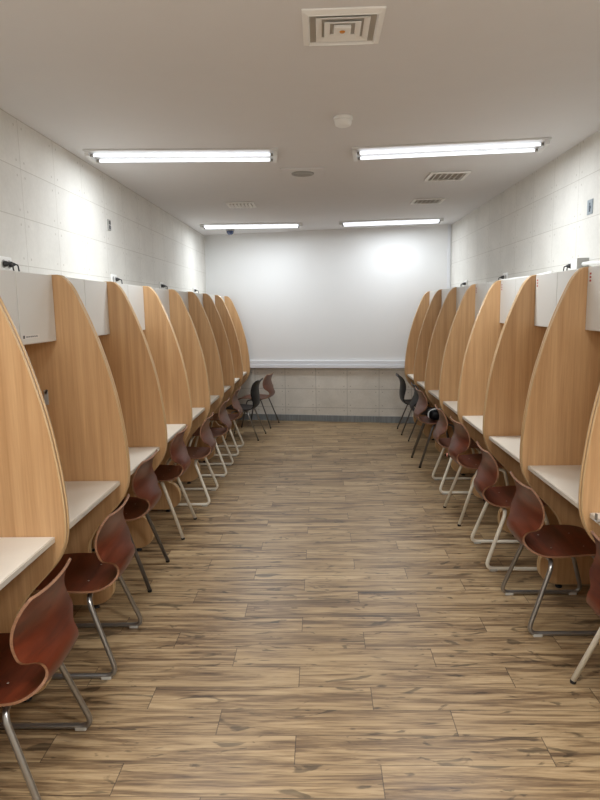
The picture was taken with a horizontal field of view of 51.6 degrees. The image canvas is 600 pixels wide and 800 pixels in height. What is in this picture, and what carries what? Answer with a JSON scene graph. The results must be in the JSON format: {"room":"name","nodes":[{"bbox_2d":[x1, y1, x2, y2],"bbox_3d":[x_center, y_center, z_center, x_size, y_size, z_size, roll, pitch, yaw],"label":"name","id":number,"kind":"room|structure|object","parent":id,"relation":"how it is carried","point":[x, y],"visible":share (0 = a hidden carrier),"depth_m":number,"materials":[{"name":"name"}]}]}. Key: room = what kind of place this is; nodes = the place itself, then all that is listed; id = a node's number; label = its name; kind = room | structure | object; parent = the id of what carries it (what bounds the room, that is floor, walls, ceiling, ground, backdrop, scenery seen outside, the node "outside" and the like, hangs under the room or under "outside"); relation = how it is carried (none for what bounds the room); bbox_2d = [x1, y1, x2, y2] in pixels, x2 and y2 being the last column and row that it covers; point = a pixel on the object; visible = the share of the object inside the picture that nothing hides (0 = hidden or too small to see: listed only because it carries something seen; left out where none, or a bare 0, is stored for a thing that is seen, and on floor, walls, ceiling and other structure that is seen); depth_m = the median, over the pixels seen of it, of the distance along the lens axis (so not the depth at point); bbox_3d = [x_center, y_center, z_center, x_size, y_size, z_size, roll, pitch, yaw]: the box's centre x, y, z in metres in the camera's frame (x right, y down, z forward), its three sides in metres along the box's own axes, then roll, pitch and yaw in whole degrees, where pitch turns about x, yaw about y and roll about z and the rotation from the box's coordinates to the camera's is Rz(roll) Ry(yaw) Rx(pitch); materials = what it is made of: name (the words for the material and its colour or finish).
{"room":"study room","nodes":[
{"label":"study room","id":0,"kind":"room"},
{"bbox_2d":[0,108,205,292],"bbox_3d":[-1.553,-0.295,4.064,0.100,2.652,10.620,-1,8,2],"label":"wall","id":1,"kind":"structure","parent":0,"point":[56,206],"depth_m":4.23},
{"bbox_2d":[0,256,19,270],"bbox_3d":[-1.504,-0.695,3.228,0.065,0.100,0.142,-1,8,2],"label":"wall socket","id":2,"kind":"object","parent":1,"relation":"attached to","point":[6,263],"visible":0.85,"depth_m":3.19,"materials":[{"name":"white plastic"}]},
{"bbox_2d":[0,269,55,344],"bbox_3d":[-1.401,-0.407,2.771,0.290,0.334,0.761,-1,8,2],"label":"upper cabinet","id":3,"kind":"object","parent":1,"relation":"attached to","point":[27,297],"visible":0.83,"depth_m":2.88,"materials":[{"name":"laminate"}]},
{"bbox_2d":[66,277,109,335],"bbox_3d":[-1.375,-0.525,3.572,0.289,0.334,0.761,-1,8,2],"label":"upper cabinet","id":4,"kind":"object","parent":1,"relation":"attached to","point":[93,294],"visible":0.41,"depth_m":3.73,"materials":[{"name":"white laminate"}]},
{"bbox_2d":[65,481,119,528],"bbox_3d":[-1.236,0.508,2.901,0.554,0.048,0.761,-1,8,2],"label":"desk","id":5,"kind":"object","parent":1,"relation":"attached to","point":[82,496],"visible":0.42,"depth_m":3.03,"materials":[{"name":"laminate"}]},
{"bbox_2d":[107,219,110,230],"bbox_3d":[-1.483,-1.361,4.824,0.012,0.084,0.060,-1,8,2],"label":"wall plate","id":6,"kind":"object","parent":1,"relation":"attached to","point":[108,220],"visible":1,"depth_m":4.81,"materials":[{"name":"grey plastic"}]},
{"bbox_2d":[110,274,122,283],"bbox_3d":[-1.448,-0.945,4.919,0.065,0.100,0.142,-1,8,2],"label":"wall socket","id":7,"kind":"object","parent":1,"relation":"attached to","point":[113,277],"visible":0.79,"depth_m":4.91,"materials":[{"name":"white plastic"}]},
{"bbox_2d":[117,283,144,329],"bbox_3d":[-1.349,-0.644,4.373,0.289,0.334,0.761,-1,8,2],"label":"upper cabinet","id":8,"kind":"object","parent":1,"relation":"attached to","point":[134,293],"visible":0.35,"depth_m":4.57,"materials":[{"name":"white laminate"}]},
{"bbox_2d":[128,447,159,475],"bbox_3d":[-1.209,0.390,3.702,0.554,0.048,0.761,-1,8,2],"label":"desk","id":9,"kind":"object","parent":1,"relation":"attached to","point":[137,455],"visible":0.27,"depth_m":3.85,"materials":[{"name":"laminate"}]},
{"bbox_2d":[152,288,169,319],"bbox_3d":[-1.322,-0.763,5.173,0.289,0.334,0.761,-1,8,2],"label":"upper cabinet","id":10,"kind":"object","parent":1,"relation":"attached to","point":[163,294],"visible":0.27,"depth_m":5.37,"materials":[{"name":"white laminate"}]},
{"bbox_2d":[159,282,167,288],"bbox_3d":[-1.400,-1.163,6.387,0.065,0.100,0.142,-1,8,2],"label":"wall socket","id":11,"kind":"object","parent":1,"relation":"attached to","point":[161,286],"visible":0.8,"depth_m":6.34,"materials":[{"name":"white plastic"}]},
{"bbox_2d":[167,424,185,441],"bbox_3d":[-1.183,0.271,4.503,0.554,0.048,0.761,-1,8,2],"label":"desk","id":12,"kind":"object","parent":1,"relation":"attached to","point":[172,429],"visible":0.2,"depth_m":4.65,"materials":[{"name":"laminate"}]},
{"bbox_2d":[177,291,188,311],"bbox_3d":[-1.296,-0.881,5.974,0.289,0.334,0.761,-1,8,2],"label":"upper cabinet","id":13,"kind":"object","parent":1,"relation":"attached to","point":[184,295],"visible":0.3,"depth_m":6.20,"materials":[{"name":"white laminate"}]},
{"bbox_2d":[192,408,204,419],"bbox_3d":[-1.156,0.152,5.304,0.554,0.048,0.761,-1,8,2],"label":"desk","id":14,"kind":"object","parent":1,"relation":"attached to","point":[196,412],"visible":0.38,"depth_m":5.46,"materials":[{"name":"laminate"}]},
{"bbox_2d":[195,293,202,305],"bbox_3d":[-1.269,-1.000,6.775,0.289,0.334,0.761,-1,8,2],"label":"upper cabinet","id":15,"kind":"object","parent":1,"relation":"attached to","point":[199,295],"visible":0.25,"depth_m":6.98,"materials":[{"name":"white laminate"}]},
{"bbox_2d":[210,395,218,403],"bbox_3d":[-1.130,0.034,6.104,0.554,0.048,0.761,-1,8,2],"label":"desk","id":16,"kind":"object","parent":1,"relation":"attached to","point":[213,398],"visible":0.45,"depth_m":6.31,"materials":[{"name":"laminate"}]},
{"bbox_2d":[0,420,599,799],"bbox_3d":[0.204,1.051,4.154,3.570,0.100,10.720,-1,8,2],"label":"floor","id":17,"kind":"structure","parent":0,"point":[323,627],"depth_m":2.88,"materials":[{"name":"laminate"}]},
{"bbox_2d":[0,296,69,701],"bbox_3d":[-1.239,0.370,2.471,0.617,1.791,0.044,-1,8,2],"label":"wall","id":18,"kind":"structure","parent":17,"relation":"on","point":[33,495],"depth_m":2.43,"materials":[{"name":"brown wood"}]},
{"bbox_2d":[0,557,92,799],"bbox_3d":[-1.026,0.953,2.138,0.464,0.727,0.468,-1,8,1],"label":"chair","id":19,"kind":"object","parent":17,"relation":"on","point":[44,631],"visible":1,"depth_m":2.06,"materials":[{"name":"red wood"}]},
{"bbox_2d":[24,275,130,608],"bbox_3d":[-1.213,0.251,3.272,0.617,1.791,0.044,-1,8,2],"label":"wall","id":20,"kind":"structure","parent":17,"relation":"on","point":[84,407],"depth_m":3.22,"materials":[{"name":"brown wood"}]},
{"bbox_2d":[43,389,48,404],"bbox_3d":[-1.305,-0.015,3.195,0.021,0.084,0.050,-6,10,-31],"label":"coat hook","id":21,"kind":"object","parent":20,"relation":"attached to","point":[46,398],"visible":0.97,"depth_m":3.21,"materials":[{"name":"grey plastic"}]},
{"bbox_2d":[33,494,142,679],"bbox_3d":[-1.024,0.840,2.904,0.464,0.727,0.468,-1,8,0],"label":"chair","id":22,"kind":"object","parent":17,"relation":"on","point":[90,573],"visible":0.66,"depth_m":2.82,"materials":[{"name":"red wood"}]},
{"bbox_2d":[91,281,167,550],"bbox_3d":[-1.186,0.133,4.073,0.617,1.791,0.044,-1,8,2],"label":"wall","id":23,"kind":"structure","parent":17,"relation":"on","point":[126,349],"depth_m":4.01,"materials":[{"name":"brown wood"}]},
{"bbox_2d":[112,449,169,592],"bbox_3d":[-1.081,0.703,3.738,0.459,0.757,0.448,-1,8,2],"label":"chair","id":24,"kind":"object","parent":17,"relation":"on","point":[145,486],"visible":0.71,"depth_m":3.66,"materials":[{"name":"red wood"}]},
{"bbox_2d":[143,286,192,511],"bbox_3d":[-1.160,0.014,4.873,0.617,1.791,0.044,-1,8,2],"label":"partition panel","id":25,"kind":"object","parent":17,"relation":"on","point":[160,336],"depth_m":4.81,"materials":[{"name":"brown wood"}]},
{"bbox_2d":[154,425,196,539],"bbox_3d":[-1.041,0.583,4.546,0.460,0.757,0.448,-1,8,2],"label":"chair","id":26,"kind":"object","parent":17,"relation":"on","point":[178,452],"visible":0.62,"depth_m":4.46,"materials":[{"name":"red wood"}]},
{"bbox_2d":[166,289,210,483],"bbox_3d":[-1.133,-0.105,5.674,0.617,1.791,0.044,-1,8,2],"label":"partition panel","id":27,"kind":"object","parent":17,"relation":"on","point":[182,324],"depth_m":5.61,"materials":[{"name":"brown wood"}]},
{"bbox_2d":[166,412,218,505],"bbox_3d":[-0.954,0.487,5.290,0.464,0.727,0.468,-1,8,1],"label":"chair","id":28,"kind":"object","parent":17,"relation":"on","point":[206,435],"visible":0.77,"depth_m":5.19,"materials":[{"name":"brown wood"}]},
{"bbox_2d":[187,292,223,462],"bbox_3d":[-1.107,-0.223,6.475,0.617,1.791,0.044,-1,8,2],"label":"partition panel","id":29,"kind":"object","parent":17,"relation":"on","point":[197,313],"depth_m":6.41,"materials":[{"name":"brown wood"}]},
{"bbox_2d":[188,397,233,476],"bbox_3d":[-0.917,0.354,6.182,0.464,0.727,0.468,-1,8,2],"label":"chair","id":30,"kind":"object","parent":17,"relation":"on","point":[224,418],"visible":0.73,"depth_m":6.08,"materials":[{"name":"brown wood"}]},
{"bbox_2d":[201,293,234,444],"bbox_3d":[-1.080,-0.342,7.276,0.617,1.791,0.044,-1,8,2],"label":"partition panel","id":31,"kind":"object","parent":17,"relation":"on","point":[217,326],"depth_m":7.21,"materials":[{"name":"brown wood"}]},
{"bbox_2d":[209,387,243,455],"bbox_3d":[-0.884,0.231,7.017,0.464,0.727,0.468,-1,8,2],"label":"chair","id":32,"kind":"object","parent":17,"relation":"on","point":[236,405],"visible":0.59,"depth_m":6.93,"materials":[{"name":"brown wood"}]},
{"bbox_2d":[215,295,242,431],"bbox_3d":[-1.054,-0.461,8.077,0.617,1.791,0.044,-1,8,2],"label":"partition panel","id":33,"kind":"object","parent":17,"relation":"on","point":[231,334],"depth_m":8.01,"materials":[{"name":"brown wood"}]},
{"bbox_2d":[224,296,249,418],"bbox_3d":[-1.027,-0.579,8.878,0.617,1.791,0.044,-1,8,2],"label":"partition panel","id":34,"kind":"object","parent":17,"relation":"on","point":[229,304],"depth_m":8.81,"materials":[{"name":"brown wood"}]},
{"bbox_2d":[225,378,265,440],"bbox_3d":[-0.711,0.100,7.833,0.487,0.741,0.442,0,9,9],"label":"chair","id":35,"kind":"object","parent":17,"relation":"on","point":[255,395],"visible":0.73,"depth_m":7.70,"materials":[{"name":"black plastic"}]},
{"bbox_2d":[238,372,279,428],"bbox_3d":[-0.581,-0.010,8.608,0.484,0.727,0.442,1,9,13],"label":"chair","id":36,"kind":"object","parent":17,"relation":"on","point":[267,383],"visible":0.89,"depth_m":8.49,"materials":[{"name":"brown wood"}]},
{"bbox_2d":[396,373,429,434],"bbox_3d":[1.476,0.038,7.952,0.487,0.751,0.442,-1,8,2],"label":"chair","id":37,"kind":"object","parent":17,"relation":"on","point":[402,390],"visible":0.56,"depth_m":7.82,"materials":[{"name":"black plastic"}]},
{"bbox_2d":[405,291,431,425],"bbox_3d":[1.693,-0.521,8.149,0.629,1.791,0.044,-1,8,2],"label":"partition panel","id":38,"kind":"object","parent":17,"relation":"on","point":[421,311],"depth_m":8.09,"materials":[{"name":"brown wood"}]},
{"bbox_2d":[408,382,435,448],"bbox_3d":[1.507,0.164,7.175,0.460,0.727,0.442,-1,8,1],"label":"chair","id":39,"kind":"object","parent":17,"relation":"on","point":[415,397],"visible":0.48,"depth_m":7.11,"materials":[{"name":"black plastic"}]},
{"bbox_2d":[413,289,442,439],"bbox_3d":[1.667,-0.404,7.360,0.629,1.791,0.044,-1,8,2],"label":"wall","id":40,"kind":"structure","parent":17,"relation":"on","point":[431,316],"depth_m":7.31,"materials":[{"name":"brown wood"}]},
{"bbox_2d":[411,387,453,467],"bbox_3d":[1.409,0.262,6.373,0.460,0.772,0.448,-1,8,0],"label":"chair","id":41,"kind":"object","parent":17,"relation":"on","point":[422,403],"visible":0.77,"depth_m":6.26,"materials":[{"name":"brown wood"}]},
{"bbox_2d":[427,408,444,419],"bbox_3d":[1.389,0.136,6.346,0.182,0.122,0.210,-1,8,2],"label":"bag","id":42,"kind":"object","parent":41,"relation":"on","point":[432,413],"visible":0.68,"depth_m":6.27,"materials":[{"name":"black fabric"}]},
{"bbox_2d":[425,287,456,455],"bbox_3d":[1.641,-0.287,6.570,0.629,1.791,0.044,-1,8,2],"label":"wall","id":43,"kind":"structure","parent":17,"relation":"on","point":[447,313],"depth_m":6.52,"materials":[{"name":"brown wood"}]},
{"bbox_2d":[432,404,480,494],"bbox_3d":[1.417,0.416,5.480,0.464,0.727,0.468,0,8,4],"label":"chair","id":44,"kind":"object","parent":17,"relation":"on","point":[441,427],"visible":0.71,"depth_m":5.40,"materials":[{"name":"brown wood"}]},
{"bbox_2d":[439,284,481,475],"bbox_3d":[1.615,-0.170,5.781,0.629,1.791,0.044,-1,8,2],"label":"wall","id":45,"kind":"structure","parent":17,"relation":"on","point":[464,319],"depth_m":5.73,"materials":[{"name":"brown wood"}]},
{"bbox_2d":[443,416,508,525],"bbox_3d":[1.362,0.515,4.711,0.482,0.757,0.448,-1,8,-1],"label":"chair","id":46,"kind":"object","parent":17,"relation":"on","point":[460,440],"visible":0.71,"depth_m":4.62,"materials":[{"name":"red wood"}]},
{"bbox_2d":[457,280,515,501],"bbox_3d":[1.589,-0.053,4.992,0.629,1.791,0.044,-1,8,2],"label":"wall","id":47,"kind":"structure","parent":17,"relation":"on","point":[487,327],"depth_m":4.94,"materials":[{"name":"brown wood"}]},
{"bbox_2d":[471,441,549,570],"bbox_3d":[1.351,0.646,3.928,0.464,0.727,0.468,0,8,4],"label":"chair","id":48,"kind":"object","parent":17,"relation":"on","point":[487,475],"visible":0.71,"depth_m":3.85,"materials":[{"name":"red wood"}]},
{"bbox_2d":[483,275,558,536],"bbox_3d":[1.562,0.064,4.202,0.629,1.791,0.044,-1,8,2],"label":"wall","id":49,"kind":"structure","parent":17,"relation":"on","point":[520,341],"depth_m":4.16,"materials":[{"name":"brown wood"}]},
{"bbox_2d":[501,471,596,636],"bbox_3d":[1.322,0.756,3.184,0.464,0.727,0.468,-1,8,1],"label":"chair","id":50,"kind":"object","parent":17,"relation":"on","point":[526,518],"visible":0.97,"depth_m":3.12,"materials":[{"name":"red wood"}]},
{"bbox_2d":[519,267,599,587],"bbox_3d":[1.536,0.181,3.413,0.629,1.791,0.044,-1,8,2],"label":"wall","id":51,"kind":"structure","parent":17,"relation":"on","point":[565,379],"depth_m":3.37,"materials":[{"name":"brown wood"}]},
{"bbox_2d":[570,530,599,683],"bbox_3d":[1.383,0.886,2.393,0.460,0.699,0.448,-1,8,-2],"label":"chair","id":52,"kind":"object","parent":17,"relation":"on","point":[593,595],"visible":1,"depth_m":2.51,"materials":[{"name":"red wood"}]},
{"bbox_2d":[578,384,599,645],"bbox_3d":[1.510,0.298,2.624,0.629,1.791,0.044,-1,8,2],"label":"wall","id":53,"kind":"structure","parent":17,"relation":"on","point":[589,482],"depth_m":2.62,"materials":[{"name":"brown wood"}]},
{"bbox_3d":[-1.266,0.489,1.670,0.617,1.791,0.044,-1,8,2],"label":"wall","id":54,"kind":"structure","parent":17,"relation":"on","visible":0},
{"bbox_2d":[0,537,54,589],"bbox_3d":[-1.262,0.627,2.100,0.554,0.048,0.761,-1,8,2],"label":"desk","id":55,"kind":"object","parent":54,"relation":"attached to","point":[16,553],"visible":1,"depth_m":2.31,"materials":[{"name":"laminate"}]},
{"bbox_3d":[1.484,0.415,1.834,0.629,1.791,0.044,-1,8,2],"label":"wall","id":56,"kind":"structure","parent":17,"relation":"on","visible":0},
{"bbox_2d":[590,513,599,524],"bbox_3d":[1.508,0.554,2.258,0.578,0.048,0.749,-1,8,2],"label":"desk","id":57,"kind":"object","parent":56,"relation":"attached to","point":[592,515],"visible":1,"depth_m":2.61,"materials":[{"name":"laminate"}]},
{"bbox_2d":[593,513,599,521],"bbox_3d":[1.215,0.478,2.529,0.028,0.032,0.020,-1,8,2],"label":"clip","id":58,"kind":"object","parent":57,"relation":"attached to","point":[596,519],"visible":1,"depth_m":2.52,"materials":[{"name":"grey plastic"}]},
{"bbox_2d":[0,0,599,234],"bbox_3d":[0.155,-1.671,3.753,3.570,0.100,10.720,-1,8,2],"label":"ceiling","id":59,"kind":"structure","parent":0,"point":[81,74],"depth_m":3.06,"materials":[{"name":"paint"}]},
{"bbox_2d":[83,148,277,163],"bbox_3d":[-0.789,-1.653,4.216,1.270,0.036,0.300,-1,8,-3],"label":"recessed light","id":60,"kind":"object","parent":59,"relation":"in","point":[95,156],"visible":1,"depth_m":4.15,"materials":[{"name":"white"}]},
{"bbox_2d":[226,229,234,234],"bbox_3d":[-0.919,-2.211,8.159,0.116,0.078,0.116,-1,8,2],"label":"dome camera","id":61,"kind":"object","parent":59,"relation":"attached to","point":[229,231],"visible":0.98,"depth_m":8.12,"materials":[{"name":"grey plastic"}]},
{"bbox_2d":[226,202,256,208],"bbox_3d":[-0.592,-1.964,6.263,0.280,0.025,0.290,-1,8,2],"label":"ceiling vent","id":62,"kind":"object","parent":59,"relation":"in","point":[233,205],"visible":1,"depth_m":6.22,"materials":[{"name":"metal"}]},
{"bbox_2d":[199,223,301,229],"bbox_3d":[-0.611,-2.186,7.808,1.270,0.036,0.300,-1,8,-2],"label":"recessed light","id":63,"kind":"object","parent":59,"relation":"in","point":[240,225],"visible":1,"depth_m":7.73,"materials":[{"name":"white plastic"}]},
{"bbox_2d":[280,167,323,177],"bbox_3d":[0.021,-1.764,4.826,0.330,0.024,0.300,-1,8,2],"label":"ceiling speaker","id":64,"kind":"object","parent":59,"relation":"attached to","point":[308,171],"visible":1,"depth_m":4.77,"materials":[{"name":"paint"}]},
{"bbox_2d":[291,171,313,176],"bbox_3d":[0.021,-1.758,4.827,0.176,0.012,0.176,-1,8,2],"label":"speaker grille","id":65,"kind":"object","parent":64,"relation":"attached to","point":[293,173],"depth_m":4.82,"materials":[{"name":"grey plastic"}]},
{"bbox_2d":[333,114,352,127],"bbox_3d":[0.240,-1.552,3.459,0.108,0.052,0.108,-1,8,2],"label":"smoke detector","id":66,"kind":"object","parent":59,"relation":"attached to","point":[341,120],"visible":1,"depth_m":3.42,"materials":[{"name":"white plastic"}]},
{"bbox_2d":[301,6,385,45],"bbox_3d":[0.160,-1.401,2.346,0.300,0.022,0.300,-1,8,2],"label":"ceiling vent","id":67,"kind":"object","parent":59,"relation":"in","point":[345,25],"visible":1,"depth_m":2.32,"materials":[{"name":"metal"}]},
{"bbox_2d":[339,218,443,226],"bbox_3d":[1.127,-2.201,7.698,1.270,0.036,0.300,0,8,8],"label":"recessed light","id":68,"kind":"object","parent":59,"relation":"in","point":[421,220],"visible":1,"depth_m":7.63,"materials":[{"name":"white"}]},
{"bbox_2d":[410,198,445,204],"bbox_3d":[1.283,-1.994,6.237,0.310,0.025,0.290,-1,8,2],"label":"ceiling vent","id":69,"kind":"object","parent":59,"relation":"in","point":[423,200],"visible":1,"depth_m":6.23,"materials":[{"name":"metal"}]},
{"bbox_2d":[424,171,471,181],"bbox_3d":[1.199,-1.818,5.057,0.320,0.025,0.320,-1,8,2],"label":"ceiling vent","id":70,"kind":"object","parent":59,"relation":"in","point":[458,175],"visible":1,"depth_m":5.05,"materials":[{"name":"metal"}]},
{"bbox_2d":[352,137,551,161],"bbox_3d":[0.993,-1.680,4.179,1.270,0.036,0.300,0,8,7],"label":"recessed light","id":71,"kind":"object","parent":59,"relation":"in","point":[537,145],"visible":1,"depth_m":4.13,"materials":[{"name":"white"}]},
{"bbox_2d":[204,224,451,416],"bbox_3d":[0.347,-1.015,8.713,3.524,2.652,0.125,1,9,12],"label":"wall","id":72,"kind":"structure","parent":0,"point":[339,294],"depth_m":8.62,"materials":[{"name":"white paint"}]},
{"bbox_2d":[238,414,414,422],"bbox_3d":[0.357,0.262,8.838,3.424,0.090,0.015,1,9,12],"label":"baseboard","id":73,"kind":"structure","parent":72,"relation":"attached to","point":[282,417],"depth_m":8.81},
{"bbox_2d":[250,360,404,367],"bbox_3d":[0.338,-0.500,8.704,3.400,0.107,0.047,1,9,12],"label":"trim","id":74,"kind":"structure","parent":72,"relation":"attached to","point":[253,363],"depth_m":8.68,"materials":[{"name":"white paint"}]},
{"bbox_2d":[447,225,450,288],"bbox_3d":[1.969,-1.413,8.231,0.038,1.773,0.011,1,9,12],"label":"trim","id":75,"kind":"structure","parent":72,"relation":"attached to","point":[449,226],"depth_m":8.16,"materials":[{"name":"white paint"}]},
{"bbox_2d":[451,130,599,287],"bbox_3d":[1.915,-0.339,3.942,0.100,2.652,10.620,-1,8,2],"label":"wall","id":76,"kind":"structure","parent":0,"point":[541,223],"depth_m":4.92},
{"bbox_2d":[417,381,424,388],"bbox_3d":[1.665,-0.148,6.994,0.578,0.048,0.749,-1,8,2],"label":"desk","id":77,"kind":"object","parent":76,"relation":"attached to","point":[421,383],"visible":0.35,"depth_m":7.15,"materials":[{"name":"laminate"}]},
{"bbox_2d":[429,290,437,304],"bbox_3d":[1.821,-1.184,7.643,0.319,0.334,0.749,-1,8,2],"label":"upper cabinet","id":78,"kind":"object","parent":76,"relation":"attached to","point":[432,293],"visible":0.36,"depth_m":7.86,"materials":[{"name":"white laminate"}]},
{"bbox_2d":[428,390,438,399],"bbox_3d":[1.639,-0.031,6.205,0.578,0.048,0.749,-1,8,2],"label":"desk","id":79,"kind":"object","parent":76,"relation":"attached to","point":[435,393],"visible":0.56,"depth_m":6.38,"materials":[{"name":"laminate"}]},
{"bbox_2d":[441,288,451,306],"bbox_3d":[1.795,-1.067,6.854,0.319,0.334,0.749,-1,8,2],"label":"upper cabinet","id":80,"kind":"object","parent":76,"relation":"attached to","point":[445,292],"visible":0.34,"depth_m":7.04,"materials":[{"name":"white laminate"}]},
{"bbox_2d":[443,401,456,413],"bbox_3d":[1.613,0.086,5.415,0.578,0.048,0.749,-1,8,2],"label":"desk","id":81,"kind":"object","parent":76,"relation":"attached to","point":[452,405],"visible":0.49,"depth_m":5.58,"materials":[{"name":"laminate"}]},
{"bbox_2d":[456,285,470,311],"bbox_3d":[1.769,-0.950,6.064,0.319,0.334,0.749,-1,8,2],"label":"upper cabinet","id":82,"kind":"object","parent":76,"relation":"attached to","point":[460,291],"visible":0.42,"depth_m":6.28,"materials":[{"name":"white laminate"}]},
{"bbox_2d":[460,280,467,286],"bbox_3d":[1.938,-1.365,7.349,0.065,0.100,0.142,-1,8,2],"label":"wall socket","id":83,"kind":"object","parent":76,"relation":"attached to","point":[465,283],"visible":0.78,"depth_m":7.30,"materials":[{"name":"white plastic"}]},
{"bbox_2d":[462,416,482,433],"bbox_3d":[1.587,0.203,4.626,0.578,0.048,0.749,-1,8,2],"label":"desk","id":84,"kind":"object","parent":76,"relation":"attached to","point":[476,422],"visible":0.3,"depth_m":4.75,"materials":[{"name":"laminate"}]},
{"bbox_2d":[475,282,493,318],"bbox_3d":[1.742,-0.833,5.275,0.320,0.334,0.749,-1,8,2],"label":"upper cabinet","id":85,"kind":"object","parent":76,"relation":"attached to","point":[481,290],"visible":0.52,"depth_m":5.46,"materials":[{"name":"laminate"}]},
{"bbox_2d":[497,271,552,280],"bbox_3d":[1.728,-0.974,4.955,0.099,0.039,1.206,-1,8,0],"label":"power cable","id":86,"kind":"object","parent":85,"relation":"on","point":[550,271],"visible":0.3,"depth_m":4.69,"materials":[{"name":"white plastic"}]},
{"bbox_2d":[498,273,507,279],"bbox_3d":[1.886,-1.132,5.777,0.065,0.100,0.142,-1,8,2],"label":"wall socket","id":87,"kind":"object","parent":76,"relation":"attached to","point":[505,275],"visible":0.66,"depth_m":5.77,"materials":[{"name":"white plastic"}]},
{"bbox_2d":[489,436,520,462],"bbox_3d":[1.560,0.320,3.837,0.578,0.048,0.749,-1,8,2],"label":"desk","id":88,"kind":"object","parent":76,"relation":"attached to","point":[510,445],"visible":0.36,"depth_m":3.97,"materials":[{"name":"laminate"}]},
{"bbox_2d":[500,276,528,322],"bbox_3d":[1.716,-0.716,4.486,0.320,0.334,0.749,-1,8,2],"label":"upper cabinet","id":89,"kind":"object","parent":76,"relation":"attached to","point":[510,288],"visible":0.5,"depth_m":4.67,"materials":[{"name":"laminate"}]},
{"bbox_2d":[528,465,580,508],"bbox_3d":[1.534,0.437,3.047,0.578,0.048,0.749,-1,8,2],"label":"desk","id":90,"kind":"object","parent":76,"relation":"attached to","point":[564,479],"visible":0.59,"depth_m":3.18,"materials":[{"name":"laminate"}]},
{"bbox_2d":[534,269,577,326],"bbox_3d":[1.690,-0.599,3.696,0.320,0.334,0.749,-1,8,2],"label":"upper cabinet","id":91,"kind":"object","parent":76,"relation":"attached to","point":[550,287],"visible":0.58,"depth_m":3.83,"materials":[{"name":"laminate"}]},
{"bbox_2d":[563,261,570,270],"bbox_3d":[1.835,-0.902,4.225,0.065,0.100,0.142,-1,8,2],"label":"wall socket","id":92,"kind":"object","parent":76,"relation":"attached to","point":[569,264],"visible":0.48,"depth_m":4.24,"materials":[{"name":"white plastic"}]},
{"bbox_2d":[571,258,588,269],"bbox_3d":[1.821,-0.881,4.037,0.078,0.080,0.100,-1,8,2],"label":"junction box","id":93,"kind":"object","parent":76,"relation":"attached to","point":[576,263],"visible":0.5,"depth_m":3.99,"materials":[{"name":"grey plastic"}]},
{"bbox_2d":[587,199,592,214],"bbox_3d":[1.851,-1.232,3.957,0.006,0.092,0.080,-1,8,2],"label":"wall sign","id":94,"kind":"object","parent":76,"relation":"attached to","point":[589,202],"visible":1,"depth_m":3.95,"materials":[{"name":"grey plastic"}]},
{"bbox_2d":[585,266,599,331],"bbox_3d":[1.664,-0.482,2.907,0.320,0.334,0.749,-1,8,2],"label":"upper cabinet","id":95,"kind":"object","parent":76,"relation":"attached to","point":[593,287],"visible":1,"depth_m":3.20,"materials":[{"name":"laminate"}]},
{"bbox_2d":[581,260,599,265],"bbox_3d":[1.746,-0.759,3.381,0.033,0.073,1.225,0,8,7],"label":"power cable","id":96,"kind":"object","parent":95,"relation":"on","point":[597,262],"visible":1,"depth_m":3.79,"materials":[{"name":"white plastic"}]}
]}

